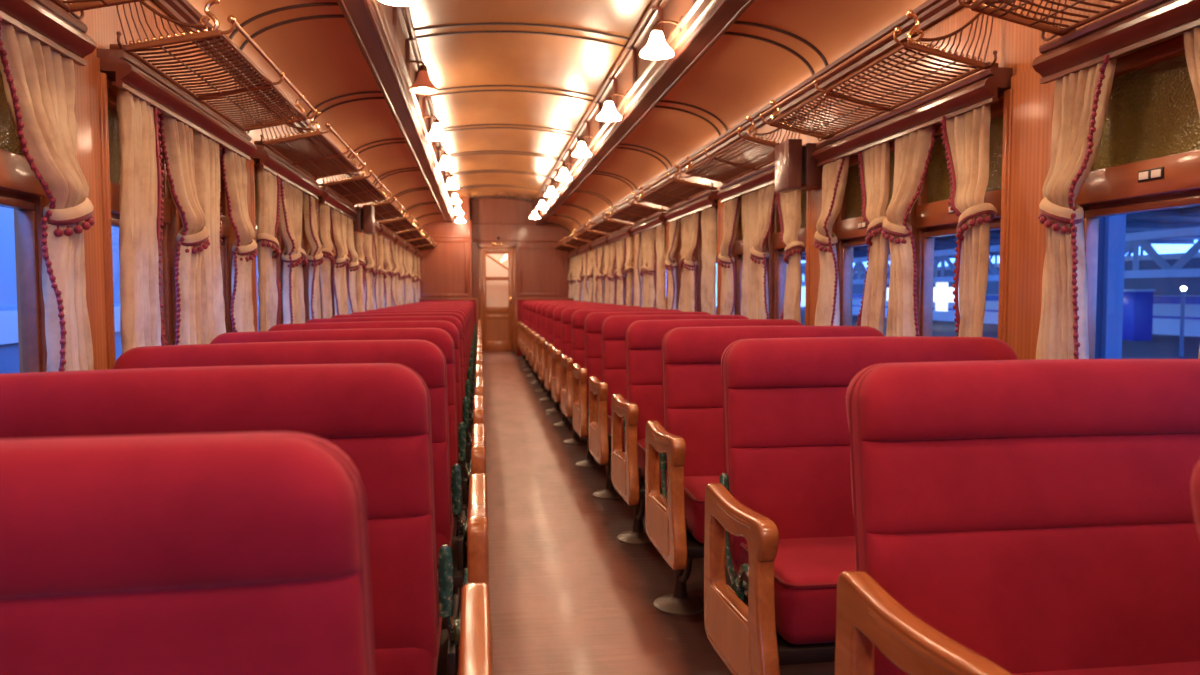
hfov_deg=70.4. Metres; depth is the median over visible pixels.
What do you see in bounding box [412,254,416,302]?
curtain
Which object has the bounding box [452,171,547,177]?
trim
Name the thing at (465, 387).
seat
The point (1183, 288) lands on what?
lamp
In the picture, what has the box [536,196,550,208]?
wall lamp
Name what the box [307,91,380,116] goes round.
trim
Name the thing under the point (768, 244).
trim
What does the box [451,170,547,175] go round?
trim
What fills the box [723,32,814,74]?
trim
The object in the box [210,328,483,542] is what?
seat
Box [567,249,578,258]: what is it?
curtain pelmet
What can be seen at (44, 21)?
rail
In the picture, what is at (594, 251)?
curtain
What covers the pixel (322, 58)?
ceiling
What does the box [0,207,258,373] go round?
railcar
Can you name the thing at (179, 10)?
trim
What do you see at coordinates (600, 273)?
curtain
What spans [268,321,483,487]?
seat
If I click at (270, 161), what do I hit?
rail
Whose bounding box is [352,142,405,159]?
trim
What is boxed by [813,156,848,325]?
curtain
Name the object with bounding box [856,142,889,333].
curtain
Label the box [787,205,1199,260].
roof
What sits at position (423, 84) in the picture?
wall lamp
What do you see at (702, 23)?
beam
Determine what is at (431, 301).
seat
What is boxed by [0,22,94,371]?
curtain
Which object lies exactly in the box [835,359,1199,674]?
seat
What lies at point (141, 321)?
curtain
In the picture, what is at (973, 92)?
curtain valance
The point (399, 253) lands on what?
curtain
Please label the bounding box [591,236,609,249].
curtain pelmet
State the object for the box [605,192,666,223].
luggage rack
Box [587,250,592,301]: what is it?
curtain
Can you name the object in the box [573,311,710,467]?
seat
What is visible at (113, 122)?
window
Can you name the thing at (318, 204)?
window
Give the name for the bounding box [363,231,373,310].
curtain
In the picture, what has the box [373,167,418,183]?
trim
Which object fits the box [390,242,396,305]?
curtain
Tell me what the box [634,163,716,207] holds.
luggage rack
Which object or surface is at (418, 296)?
curtain
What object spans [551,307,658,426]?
seat
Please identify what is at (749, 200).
curtain
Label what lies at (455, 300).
seat
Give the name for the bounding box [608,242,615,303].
curtain
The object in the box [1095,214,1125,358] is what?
steel column
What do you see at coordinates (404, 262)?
curtain
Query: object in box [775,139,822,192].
loudspeaker
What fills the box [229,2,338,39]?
trim
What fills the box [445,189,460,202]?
wall lamp
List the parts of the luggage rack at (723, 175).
guard rail, frame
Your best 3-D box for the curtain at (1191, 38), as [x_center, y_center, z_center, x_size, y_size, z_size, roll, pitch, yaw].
[1.411,-0.280,1.960,0.107,0.970,0.226,0,3,-8]
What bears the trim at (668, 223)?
attached to the wall at (1017, 46)
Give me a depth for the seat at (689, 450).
3.29 m
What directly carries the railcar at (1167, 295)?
on the ground
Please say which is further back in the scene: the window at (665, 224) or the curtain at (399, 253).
the curtain at (399, 253)
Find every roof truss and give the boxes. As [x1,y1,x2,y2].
[801,227,1199,284]
[802,240,1156,286]
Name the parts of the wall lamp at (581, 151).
lamp shade, arm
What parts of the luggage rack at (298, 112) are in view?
frame, rail knob, guard rail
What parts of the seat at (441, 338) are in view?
backrest, seat frame, swing arm, armrest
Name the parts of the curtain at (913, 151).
cord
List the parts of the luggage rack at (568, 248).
frame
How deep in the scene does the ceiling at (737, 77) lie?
4.92 m
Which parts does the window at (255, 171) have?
pane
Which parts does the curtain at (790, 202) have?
cord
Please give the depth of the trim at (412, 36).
5.90 m
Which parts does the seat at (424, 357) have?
backrest, swing arm, seat frame, armrest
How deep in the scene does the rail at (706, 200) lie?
6.62 m
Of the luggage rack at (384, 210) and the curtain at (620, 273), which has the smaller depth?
the luggage rack at (384, 210)
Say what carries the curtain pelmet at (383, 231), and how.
attached to the wall at (103, 24)
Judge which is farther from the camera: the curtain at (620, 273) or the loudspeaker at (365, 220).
the curtain at (620, 273)
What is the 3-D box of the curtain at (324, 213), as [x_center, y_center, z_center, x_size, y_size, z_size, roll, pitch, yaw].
[-1.954,-0.498,6.112,0.107,0.978,0.280,0,3,-8]
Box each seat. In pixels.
[0,363,488,674]
[0,432,492,674]
[113,340,485,628]
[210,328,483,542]
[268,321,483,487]
[305,316,482,441]
[331,312,482,413]
[351,310,481,427]
[365,308,481,383]
[379,306,481,374]
[387,305,480,364]
[396,304,480,359]
[403,303,480,352]
[409,302,480,348]
[416,301,480,342]
[417,302,480,345]
[421,300,480,337]
[517,300,573,361]
[520,301,532,365]
[522,301,585,370]
[526,302,594,376]
[529,303,603,383]
[533,303,614,391]
[538,304,625,400]
[544,306,639,412]
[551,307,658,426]
[561,309,681,444]
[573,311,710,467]
[589,315,748,498]
[611,319,802,544]
[645,326,883,614]
[704,336,1017,674]
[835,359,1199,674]
[1191,459,1199,536]
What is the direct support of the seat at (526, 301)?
on the floor
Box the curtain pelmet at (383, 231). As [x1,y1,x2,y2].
[378,225,395,242]
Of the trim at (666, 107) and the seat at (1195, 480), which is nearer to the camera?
the seat at (1195, 480)
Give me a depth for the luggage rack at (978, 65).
3.20 m
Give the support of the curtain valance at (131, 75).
attached to the wall at (103, 24)
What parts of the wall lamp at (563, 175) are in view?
lamp shade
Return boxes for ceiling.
[187,0,444,228]
[403,0,651,202]
[546,0,926,233]
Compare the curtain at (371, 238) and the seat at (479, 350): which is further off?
the curtain at (371, 238)
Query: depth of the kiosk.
20.71 m
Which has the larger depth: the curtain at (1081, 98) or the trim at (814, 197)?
the trim at (814, 197)
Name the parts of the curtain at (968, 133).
cord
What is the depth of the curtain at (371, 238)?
8.45 m
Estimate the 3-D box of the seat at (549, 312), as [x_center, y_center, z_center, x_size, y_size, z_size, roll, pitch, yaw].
[-0.136,0.155,9.031,1.028,1.004,0.741,0,3,-8]
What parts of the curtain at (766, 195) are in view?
cord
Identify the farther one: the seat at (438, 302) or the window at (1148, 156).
the seat at (438, 302)
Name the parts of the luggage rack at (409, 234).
frame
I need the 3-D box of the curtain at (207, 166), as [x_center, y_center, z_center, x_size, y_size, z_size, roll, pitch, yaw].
[-1.600,-0.361,3.493,0.058,0.972,0.289,0,3,-8]
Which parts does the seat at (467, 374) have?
backrest, swing arm, seat frame, armrest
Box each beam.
[336,0,454,221]
[534,0,754,224]
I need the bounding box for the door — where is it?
[482,249,512,351]
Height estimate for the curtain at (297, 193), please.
0.971 m
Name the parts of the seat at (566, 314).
panel, armrest, backrest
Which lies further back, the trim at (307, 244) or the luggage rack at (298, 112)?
the trim at (307, 244)
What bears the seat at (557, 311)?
on the floor
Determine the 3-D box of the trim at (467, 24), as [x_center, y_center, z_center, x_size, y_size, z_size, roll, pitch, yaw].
[-0.506,-2.030,5.607,1.480,0.088,0.022,0,3,-8]
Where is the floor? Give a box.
[452,351,834,674]
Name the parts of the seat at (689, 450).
panel, arm rail, swing arm, armrest, seat frame, backrest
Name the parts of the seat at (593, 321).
panel, armrest, seat frame, backrest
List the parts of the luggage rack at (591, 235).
frame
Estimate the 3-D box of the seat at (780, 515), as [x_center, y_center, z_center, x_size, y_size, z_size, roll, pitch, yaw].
[0.816,0.515,2.311,1.028,1.004,0.741,0,3,-8]
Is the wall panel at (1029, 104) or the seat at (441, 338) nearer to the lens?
the wall panel at (1029, 104)
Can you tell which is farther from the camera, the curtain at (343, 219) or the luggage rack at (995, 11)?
the curtain at (343, 219)
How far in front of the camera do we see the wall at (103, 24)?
3.01 m
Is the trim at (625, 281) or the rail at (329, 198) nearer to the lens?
the rail at (329, 198)
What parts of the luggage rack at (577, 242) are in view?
frame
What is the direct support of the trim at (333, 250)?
attached to the wall at (103, 24)
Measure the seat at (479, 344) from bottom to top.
0.999 m
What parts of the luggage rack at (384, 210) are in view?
frame, guard rail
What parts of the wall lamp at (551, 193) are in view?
lamp shade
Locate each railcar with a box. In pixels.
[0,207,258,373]
[852,252,1199,336]
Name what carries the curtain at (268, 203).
hanging from the rail at (270, 161)
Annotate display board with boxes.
[886,282,959,311]
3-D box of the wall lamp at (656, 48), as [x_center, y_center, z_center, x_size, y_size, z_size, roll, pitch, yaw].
[0.324,-1.576,4.452,0.231,0.209,0.178,0,3,-8]
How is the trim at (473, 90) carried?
attached to the ceiling at (474, 59)
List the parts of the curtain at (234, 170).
cord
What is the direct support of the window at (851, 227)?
in the wall at (1017, 46)
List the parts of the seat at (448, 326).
backrest, seat frame, swing arm, armrest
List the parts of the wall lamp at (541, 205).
lamp shade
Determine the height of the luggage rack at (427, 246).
0.258 m
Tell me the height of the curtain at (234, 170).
0.978 m
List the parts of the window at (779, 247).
pane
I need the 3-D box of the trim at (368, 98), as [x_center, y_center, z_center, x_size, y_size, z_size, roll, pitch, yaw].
[-1.670,-1.491,5.643,0.504,0.228,0.022,0,3,-8]
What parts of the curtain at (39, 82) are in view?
cord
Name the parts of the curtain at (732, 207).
cord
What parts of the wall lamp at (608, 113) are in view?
lamp shade, arm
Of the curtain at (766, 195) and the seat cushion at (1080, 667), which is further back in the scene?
the curtain at (766, 195)
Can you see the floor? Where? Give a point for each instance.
(567, 597)
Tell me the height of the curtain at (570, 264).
0.971 m
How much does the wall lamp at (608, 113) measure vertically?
0.209 m
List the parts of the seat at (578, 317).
panel, armrest, backrest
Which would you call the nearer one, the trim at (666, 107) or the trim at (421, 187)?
the trim at (666, 107)
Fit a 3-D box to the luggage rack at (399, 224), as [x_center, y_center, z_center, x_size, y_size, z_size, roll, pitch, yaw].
[-2.372,-1.399,10.027,0.374,0.258,1.475,0,3,-8]
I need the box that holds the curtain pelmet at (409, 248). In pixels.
[406,243,415,254]
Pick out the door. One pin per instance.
(497, 322)
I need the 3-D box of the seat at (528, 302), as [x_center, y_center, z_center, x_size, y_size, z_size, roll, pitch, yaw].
[-0.730,-0.070,13.234,1.028,1.004,0.741,0,3,-8]
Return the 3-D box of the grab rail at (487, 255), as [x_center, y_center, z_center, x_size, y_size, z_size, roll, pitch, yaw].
[-2.085,-1.531,17.196,0.673,0.438,0.044,-2,4,-31]
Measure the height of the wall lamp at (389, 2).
0.209 m
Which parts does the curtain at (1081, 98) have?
cord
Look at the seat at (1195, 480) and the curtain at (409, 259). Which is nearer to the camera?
the seat at (1195, 480)
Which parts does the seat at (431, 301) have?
backrest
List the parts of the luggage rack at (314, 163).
frame, guard rail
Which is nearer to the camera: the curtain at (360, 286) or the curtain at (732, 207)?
the curtain at (732, 207)
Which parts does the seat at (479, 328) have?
backrest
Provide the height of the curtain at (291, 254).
0.978 m
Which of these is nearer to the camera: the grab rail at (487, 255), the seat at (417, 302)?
the seat at (417, 302)
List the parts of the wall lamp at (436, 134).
arm, lamp shade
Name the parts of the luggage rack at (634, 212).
guard rail, frame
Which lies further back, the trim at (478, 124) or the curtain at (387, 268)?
the curtain at (387, 268)
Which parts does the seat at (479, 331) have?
backrest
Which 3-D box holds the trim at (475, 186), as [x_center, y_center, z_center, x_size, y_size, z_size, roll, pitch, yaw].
[-1.718,-2.489,14.180,1.480,0.088,0.022,0,3,-8]
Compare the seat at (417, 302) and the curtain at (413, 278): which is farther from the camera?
the curtain at (413, 278)
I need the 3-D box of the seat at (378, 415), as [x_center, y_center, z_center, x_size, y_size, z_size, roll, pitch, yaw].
[-0.776,0.539,1.911,1.053,0.999,0.626,0,3,-8]
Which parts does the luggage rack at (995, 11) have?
guard rail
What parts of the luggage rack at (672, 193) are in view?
guard rail, frame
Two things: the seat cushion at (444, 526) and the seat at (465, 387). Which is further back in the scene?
the seat at (465, 387)
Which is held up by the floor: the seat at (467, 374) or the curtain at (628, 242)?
the seat at (467, 374)
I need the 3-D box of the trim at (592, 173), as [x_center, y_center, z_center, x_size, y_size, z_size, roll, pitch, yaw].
[0.136,-1.688,9.326,0.504,0.228,0.022,0,3,-8]
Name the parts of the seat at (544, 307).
armrest, backrest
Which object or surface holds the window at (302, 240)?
in the wall at (103, 24)
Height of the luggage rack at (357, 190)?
0.258 m
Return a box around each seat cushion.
[374,595,442,674]
[436,502,452,568]
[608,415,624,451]
[637,439,665,487]
[684,475,720,543]
[732,536,855,644]
[1012,661,1199,674]
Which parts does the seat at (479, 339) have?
backrest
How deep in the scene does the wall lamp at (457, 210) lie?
13.42 m
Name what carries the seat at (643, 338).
on the floor
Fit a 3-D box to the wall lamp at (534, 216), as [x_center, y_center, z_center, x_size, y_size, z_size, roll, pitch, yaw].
[-1.069,-2.103,14.300,0.231,0.209,0.178,0,3,-8]
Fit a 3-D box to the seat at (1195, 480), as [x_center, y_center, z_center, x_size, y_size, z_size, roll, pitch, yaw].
[1.083,0.604,0.647,1.028,1.004,0.741,0,3,-8]
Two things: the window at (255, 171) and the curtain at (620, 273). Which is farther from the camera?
the curtain at (620, 273)
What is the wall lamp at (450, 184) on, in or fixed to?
attached to the beam at (370, 22)
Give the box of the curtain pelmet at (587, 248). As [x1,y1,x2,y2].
[578,244,592,254]
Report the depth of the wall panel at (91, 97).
2.53 m
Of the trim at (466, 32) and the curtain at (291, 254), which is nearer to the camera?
the curtain at (291, 254)
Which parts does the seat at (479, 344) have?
backrest, swing arm, armrest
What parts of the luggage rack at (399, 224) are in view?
frame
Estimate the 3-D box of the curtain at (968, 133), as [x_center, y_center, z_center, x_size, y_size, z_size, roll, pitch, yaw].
[1.269,-0.330,2.963,0.106,0.978,0.269,0,3,-8]
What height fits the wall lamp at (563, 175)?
0.209 m
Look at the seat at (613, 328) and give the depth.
4.96 m
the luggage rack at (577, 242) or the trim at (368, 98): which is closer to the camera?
the trim at (368, 98)
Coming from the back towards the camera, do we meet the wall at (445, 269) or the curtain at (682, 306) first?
the wall at (445, 269)
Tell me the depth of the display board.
28.31 m
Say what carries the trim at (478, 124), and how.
attached to the ceiling at (474, 59)
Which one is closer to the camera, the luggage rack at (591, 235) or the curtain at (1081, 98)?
the curtain at (1081, 98)
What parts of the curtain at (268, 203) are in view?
cord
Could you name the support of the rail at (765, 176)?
attached to the wall at (1017, 46)
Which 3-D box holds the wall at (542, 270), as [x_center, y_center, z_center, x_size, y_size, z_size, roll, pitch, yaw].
[-1.489,-1.207,16.280,1.980,2.950,0.082,0,3,-8]
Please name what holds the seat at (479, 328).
on the floor
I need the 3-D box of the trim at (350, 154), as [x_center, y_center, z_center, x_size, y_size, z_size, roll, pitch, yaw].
[-1.884,-1.572,7.156,0.504,0.228,0.022,0,3,-8]
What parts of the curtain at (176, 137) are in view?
cord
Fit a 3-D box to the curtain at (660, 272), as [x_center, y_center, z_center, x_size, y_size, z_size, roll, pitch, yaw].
[0.571,-0.603,8.005,0.066,0.972,0.292,-1,3,-11]
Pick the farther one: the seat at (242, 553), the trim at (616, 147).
the trim at (616, 147)
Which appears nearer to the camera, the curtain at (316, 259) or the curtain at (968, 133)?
the curtain at (968, 133)
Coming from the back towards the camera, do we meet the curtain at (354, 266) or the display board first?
the display board
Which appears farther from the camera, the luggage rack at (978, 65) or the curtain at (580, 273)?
the curtain at (580, 273)
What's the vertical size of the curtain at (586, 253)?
0.976 m
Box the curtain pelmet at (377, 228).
[375,221,380,233]
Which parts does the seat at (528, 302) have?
armrest, backrest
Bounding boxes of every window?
[0,70,46,372]
[107,89,172,345]
[220,151,230,332]
[254,169,276,322]
[301,237,304,270]
[318,204,323,317]
[631,236,633,305]
[656,224,665,269]
[678,219,681,293]
[700,205,717,311]
[735,197,742,314]
[773,190,806,318]
[837,141,894,325]
[915,101,1003,335]
[1075,35,1199,358]
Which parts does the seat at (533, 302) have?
armrest, backrest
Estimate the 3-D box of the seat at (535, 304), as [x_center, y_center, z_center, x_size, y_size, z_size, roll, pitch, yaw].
[-0.490,0.020,11.557,1.028,1.004,0.741,0,3,-8]
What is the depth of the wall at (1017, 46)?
3.08 m
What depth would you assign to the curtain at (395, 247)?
11.06 m
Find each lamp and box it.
[379,0,419,5]
[402,60,437,93]
[421,116,447,140]
[432,150,453,169]
[440,173,457,188]
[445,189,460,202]
[452,203,463,213]
[455,214,464,222]
[530,209,542,218]
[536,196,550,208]
[545,182,560,196]
[556,161,575,179]
[572,134,595,156]
[597,91,627,120]
[640,16,682,59]
[1176,286,1185,358]
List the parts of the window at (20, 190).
pane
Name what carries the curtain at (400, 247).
hanging from the curtain pelmet at (402, 243)
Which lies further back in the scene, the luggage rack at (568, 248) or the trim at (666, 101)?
the luggage rack at (568, 248)
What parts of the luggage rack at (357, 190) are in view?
frame, guard rail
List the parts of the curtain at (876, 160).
cord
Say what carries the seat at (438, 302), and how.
on the floor
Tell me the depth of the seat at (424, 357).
2.47 m
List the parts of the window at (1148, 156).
pane, number plate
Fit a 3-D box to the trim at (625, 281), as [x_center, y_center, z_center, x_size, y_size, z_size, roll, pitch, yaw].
[0.353,-0.705,10.264,0.135,1.010,0.110,0,3,-8]
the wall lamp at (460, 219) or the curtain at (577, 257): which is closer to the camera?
the curtain at (577, 257)
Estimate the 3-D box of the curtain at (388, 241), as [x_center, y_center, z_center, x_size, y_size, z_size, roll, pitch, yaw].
[-2.533,-0.721,10.210,0.106,0.972,0.320,0,3,-8]
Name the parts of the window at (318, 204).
pane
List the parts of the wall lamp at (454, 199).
lamp shade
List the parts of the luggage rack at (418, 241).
frame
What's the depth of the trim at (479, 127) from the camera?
9.13 m
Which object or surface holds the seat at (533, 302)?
on the floor
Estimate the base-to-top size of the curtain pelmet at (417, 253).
0.111 m
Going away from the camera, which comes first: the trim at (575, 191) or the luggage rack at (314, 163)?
the luggage rack at (314, 163)
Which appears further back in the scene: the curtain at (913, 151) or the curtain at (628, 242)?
the curtain at (628, 242)
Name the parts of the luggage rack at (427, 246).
frame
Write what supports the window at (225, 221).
in the wall at (103, 24)
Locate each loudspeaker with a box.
[353,205,374,233]
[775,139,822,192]
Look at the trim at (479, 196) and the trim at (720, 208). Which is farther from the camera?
the trim at (479, 196)
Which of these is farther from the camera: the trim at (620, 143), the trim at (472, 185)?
the trim at (472, 185)
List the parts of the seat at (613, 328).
panel, armrest, seat frame, backrest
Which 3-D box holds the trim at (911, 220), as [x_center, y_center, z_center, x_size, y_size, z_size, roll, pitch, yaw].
[1.304,-0.345,3.541,0.135,1.010,0.110,0,3,-8]
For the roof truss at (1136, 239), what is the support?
on the platform slab
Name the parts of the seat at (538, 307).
armrest, backrest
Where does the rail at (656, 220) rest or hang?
attached to the wall at (1017, 46)
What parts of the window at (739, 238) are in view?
pane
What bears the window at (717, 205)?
in the wall at (1017, 46)
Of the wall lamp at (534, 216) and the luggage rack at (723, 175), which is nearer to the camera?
the luggage rack at (723, 175)
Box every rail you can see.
[0,0,95,65]
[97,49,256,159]
[251,145,321,198]
[317,187,357,219]
[481,251,507,269]
[631,212,667,234]
[664,190,719,221]
[717,163,774,201]
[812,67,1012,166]
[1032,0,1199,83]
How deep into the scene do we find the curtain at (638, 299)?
9.05 m
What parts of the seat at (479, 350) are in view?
backrest, swing arm, armrest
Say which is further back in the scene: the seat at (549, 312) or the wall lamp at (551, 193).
the wall lamp at (551, 193)
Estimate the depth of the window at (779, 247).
5.12 m
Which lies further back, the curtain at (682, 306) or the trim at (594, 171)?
the trim at (594, 171)
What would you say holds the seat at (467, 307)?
on the floor
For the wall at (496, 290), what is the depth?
17.59 m
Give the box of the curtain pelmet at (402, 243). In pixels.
[394,235,407,248]
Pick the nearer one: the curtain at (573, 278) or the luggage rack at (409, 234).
the luggage rack at (409, 234)
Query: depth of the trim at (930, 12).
4.14 m
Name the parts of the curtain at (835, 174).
cord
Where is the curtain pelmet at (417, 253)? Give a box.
[415,249,421,257]
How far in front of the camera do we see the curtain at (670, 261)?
7.44 m
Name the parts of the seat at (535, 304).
armrest, backrest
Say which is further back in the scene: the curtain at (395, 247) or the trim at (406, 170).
the curtain at (395, 247)
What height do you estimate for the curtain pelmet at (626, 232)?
0.111 m
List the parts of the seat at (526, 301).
armrest, backrest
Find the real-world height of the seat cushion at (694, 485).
0.170 m
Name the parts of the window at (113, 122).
pane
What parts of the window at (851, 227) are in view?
number plate, pane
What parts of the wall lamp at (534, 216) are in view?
lamp shade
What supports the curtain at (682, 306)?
hanging from the rail at (706, 200)
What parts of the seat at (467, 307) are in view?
backrest, swing arm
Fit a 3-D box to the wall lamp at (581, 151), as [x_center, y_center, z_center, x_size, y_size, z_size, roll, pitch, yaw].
[-0.141,-1.751,7.734,0.231,0.209,0.178,0,3,-8]
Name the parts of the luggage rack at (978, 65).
guard rail, frame, rail knob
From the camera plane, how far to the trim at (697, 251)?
6.85 m
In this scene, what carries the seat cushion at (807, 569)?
on the seat at (780, 515)
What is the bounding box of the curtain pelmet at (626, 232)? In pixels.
[608,226,632,243]
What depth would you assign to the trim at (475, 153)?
10.81 m
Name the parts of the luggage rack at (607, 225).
guard rail, frame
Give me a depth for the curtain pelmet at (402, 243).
11.51 m
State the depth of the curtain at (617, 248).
10.35 m
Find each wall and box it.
[61,0,415,248]
[419,197,471,297]
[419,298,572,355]
[471,199,569,319]
[481,249,507,306]
[570,0,1183,249]
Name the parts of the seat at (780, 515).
panel, swing arm, arm rail, armrest, seat frame, backrest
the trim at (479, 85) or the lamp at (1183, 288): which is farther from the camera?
the lamp at (1183, 288)
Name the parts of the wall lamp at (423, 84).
arm, lamp shade, bulb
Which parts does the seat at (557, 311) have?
panel, armrest, backrest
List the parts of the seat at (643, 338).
panel, swing arm, armrest, seat frame, backrest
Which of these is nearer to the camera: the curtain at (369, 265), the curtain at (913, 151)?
the curtain at (913, 151)
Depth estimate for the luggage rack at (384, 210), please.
8.27 m
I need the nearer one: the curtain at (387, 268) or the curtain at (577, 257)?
the curtain at (387, 268)
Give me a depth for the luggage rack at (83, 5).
2.26 m
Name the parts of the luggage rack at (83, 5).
frame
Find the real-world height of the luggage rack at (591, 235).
0.258 m
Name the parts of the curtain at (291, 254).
cord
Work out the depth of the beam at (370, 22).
5.32 m
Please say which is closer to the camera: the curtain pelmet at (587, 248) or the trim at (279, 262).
the trim at (279, 262)
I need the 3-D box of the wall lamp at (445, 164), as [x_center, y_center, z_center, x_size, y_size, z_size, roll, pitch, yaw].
[-1.578,-1.794,8.520,0.231,0.209,0.178,0,3,-8]
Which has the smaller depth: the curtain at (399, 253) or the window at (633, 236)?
the window at (633, 236)
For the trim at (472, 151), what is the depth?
10.64 m
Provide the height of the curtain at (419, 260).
0.971 m
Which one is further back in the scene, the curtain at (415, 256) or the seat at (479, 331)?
the curtain at (415, 256)
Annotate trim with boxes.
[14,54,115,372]
[152,0,414,228]
[168,184,182,344]
[228,155,257,331]
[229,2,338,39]
[240,14,344,49]
[275,213,285,323]
[302,199,319,321]
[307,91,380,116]
[312,97,383,122]
[330,220,334,315]
[346,252,349,313]
[347,138,404,158]
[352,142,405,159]
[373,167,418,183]
[375,170,419,185]
[390,187,427,201]
[392,189,428,200]
[393,5,453,207]
[409,23,630,39]
[416,31,625,47]
[431,90,592,101]
[438,85,595,96]
[442,124,574,133]
[443,127,572,135]
[448,151,559,157]
[448,153,557,159]
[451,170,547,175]
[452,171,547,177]
[454,186,538,190]
[458,185,539,189]
[471,196,533,200]
[471,197,533,201]
[478,245,515,351]
[532,0,694,210]
[562,205,592,217]
[567,0,971,238]
[575,191,609,205]
[576,190,612,205]
[592,173,633,191]
[594,171,636,189]
[610,244,616,301]
[616,147,667,169]
[619,143,671,166]
[623,256,626,304]
[633,235,642,305]
[655,106,720,135]
[660,100,727,130]
[666,220,678,309]
[694,211,701,311]
[717,198,735,314]
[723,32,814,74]
[733,21,827,66]
[764,210,786,318]
[805,187,852,325]
[907,202,933,326]
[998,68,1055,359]
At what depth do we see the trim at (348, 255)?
7.38 m
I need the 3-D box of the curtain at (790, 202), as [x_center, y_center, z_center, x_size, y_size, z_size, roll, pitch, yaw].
[1.029,-0.424,4.659,0.107,0.970,0.332,0,3,-8]
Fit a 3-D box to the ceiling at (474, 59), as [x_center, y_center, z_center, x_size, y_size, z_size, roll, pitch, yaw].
[-0.625,-2.102,6.449,1.520,0.131,19.550,0,3,-8]
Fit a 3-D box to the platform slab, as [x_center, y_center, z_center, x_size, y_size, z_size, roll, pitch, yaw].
[26.546,-0.217,36.611,57.800,1.100,75.000,0,3,-8]
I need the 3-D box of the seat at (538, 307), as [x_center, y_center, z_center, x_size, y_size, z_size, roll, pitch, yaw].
[-0.373,0.065,10.714,1.028,1.004,0.741,0,3,-8]
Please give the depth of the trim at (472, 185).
14.03 m
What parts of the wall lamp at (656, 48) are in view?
bulb, lamp shade, arm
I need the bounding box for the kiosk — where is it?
[1122,289,1155,340]
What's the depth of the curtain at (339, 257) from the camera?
6.52 m
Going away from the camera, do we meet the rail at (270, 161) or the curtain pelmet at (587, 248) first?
the rail at (270, 161)
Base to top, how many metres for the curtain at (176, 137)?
0.970 m
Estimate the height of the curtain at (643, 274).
0.970 m
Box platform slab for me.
[715,306,1199,358]
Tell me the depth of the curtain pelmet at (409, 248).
13.23 m
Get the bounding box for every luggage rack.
[50,0,145,19]
[109,0,316,133]
[254,98,364,180]
[319,161,390,205]
[358,190,407,221]
[377,208,418,232]
[394,221,426,240]
[404,230,433,246]
[414,239,437,250]
[552,238,578,251]
[561,229,592,247]
[572,218,610,241]
[586,209,633,233]
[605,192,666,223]
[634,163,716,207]
[678,106,803,184]
[760,4,997,141]
[957,0,1138,40]
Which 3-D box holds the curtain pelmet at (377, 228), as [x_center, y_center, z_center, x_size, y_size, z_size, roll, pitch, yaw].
[-2.292,-1.124,8.334,0.116,0.111,1.459,0,3,-8]
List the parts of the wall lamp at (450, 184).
lamp shade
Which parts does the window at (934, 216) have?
pane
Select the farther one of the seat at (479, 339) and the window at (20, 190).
the seat at (479, 339)
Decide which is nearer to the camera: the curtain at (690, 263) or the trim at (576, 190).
the curtain at (690, 263)
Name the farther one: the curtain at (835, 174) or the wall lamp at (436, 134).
the wall lamp at (436, 134)
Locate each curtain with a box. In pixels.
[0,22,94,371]
[116,88,166,353]
[159,112,209,344]
[193,131,225,343]
[221,147,257,331]
[256,162,281,330]
[276,177,301,323]
[293,187,307,322]
[302,192,323,318]
[319,198,334,317]
[330,208,346,314]
[340,213,349,314]
[346,217,359,313]
[355,230,365,311]
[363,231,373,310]
[369,234,375,309]
[373,233,381,309]
[377,232,386,307]
[384,238,391,307]
[387,240,392,305]
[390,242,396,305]
[393,241,400,304]
[398,246,403,304]
[400,247,404,303]
[403,249,408,303]
[405,249,410,303]
[408,252,410,302]
[410,253,414,302]
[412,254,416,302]
[414,253,418,302]
[417,257,420,301]
[418,257,421,297]
[567,258,571,297]
[570,258,573,297]
[571,257,575,300]
[576,255,579,300]
[577,254,582,300]
[581,253,584,300]
[585,252,588,301]
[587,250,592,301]
[593,249,597,302]
[595,248,599,302]
[597,247,603,302]
[603,242,609,303]
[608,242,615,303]
[614,240,619,304]
[616,239,625,304]
[624,233,632,305]
[634,233,642,306]
[640,230,647,306]
[644,228,655,306]
[655,221,665,308]
[664,219,679,308]
[678,215,688,311]
[683,211,699,311]
[701,201,716,314]
[718,196,740,314]
[741,190,758,318]
[750,184,775,318]
[777,190,805,322]
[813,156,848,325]
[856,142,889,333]
[881,125,935,335]
[940,105,996,336]
[1036,55,1116,359]
[1184,27,1199,358]
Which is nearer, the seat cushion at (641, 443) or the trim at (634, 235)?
the seat cushion at (641, 443)
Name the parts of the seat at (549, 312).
panel, armrest, backrest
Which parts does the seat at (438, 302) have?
backrest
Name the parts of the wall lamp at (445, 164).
arm, lamp shade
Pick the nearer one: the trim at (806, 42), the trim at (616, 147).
the trim at (806, 42)
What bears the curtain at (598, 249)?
hanging from the curtain pelmet at (604, 241)
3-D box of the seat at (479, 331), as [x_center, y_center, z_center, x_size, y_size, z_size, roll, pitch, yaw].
[-1.964,0.089,10.317,1.053,0.999,0.626,0,3,-8]
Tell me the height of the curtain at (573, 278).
0.978 m

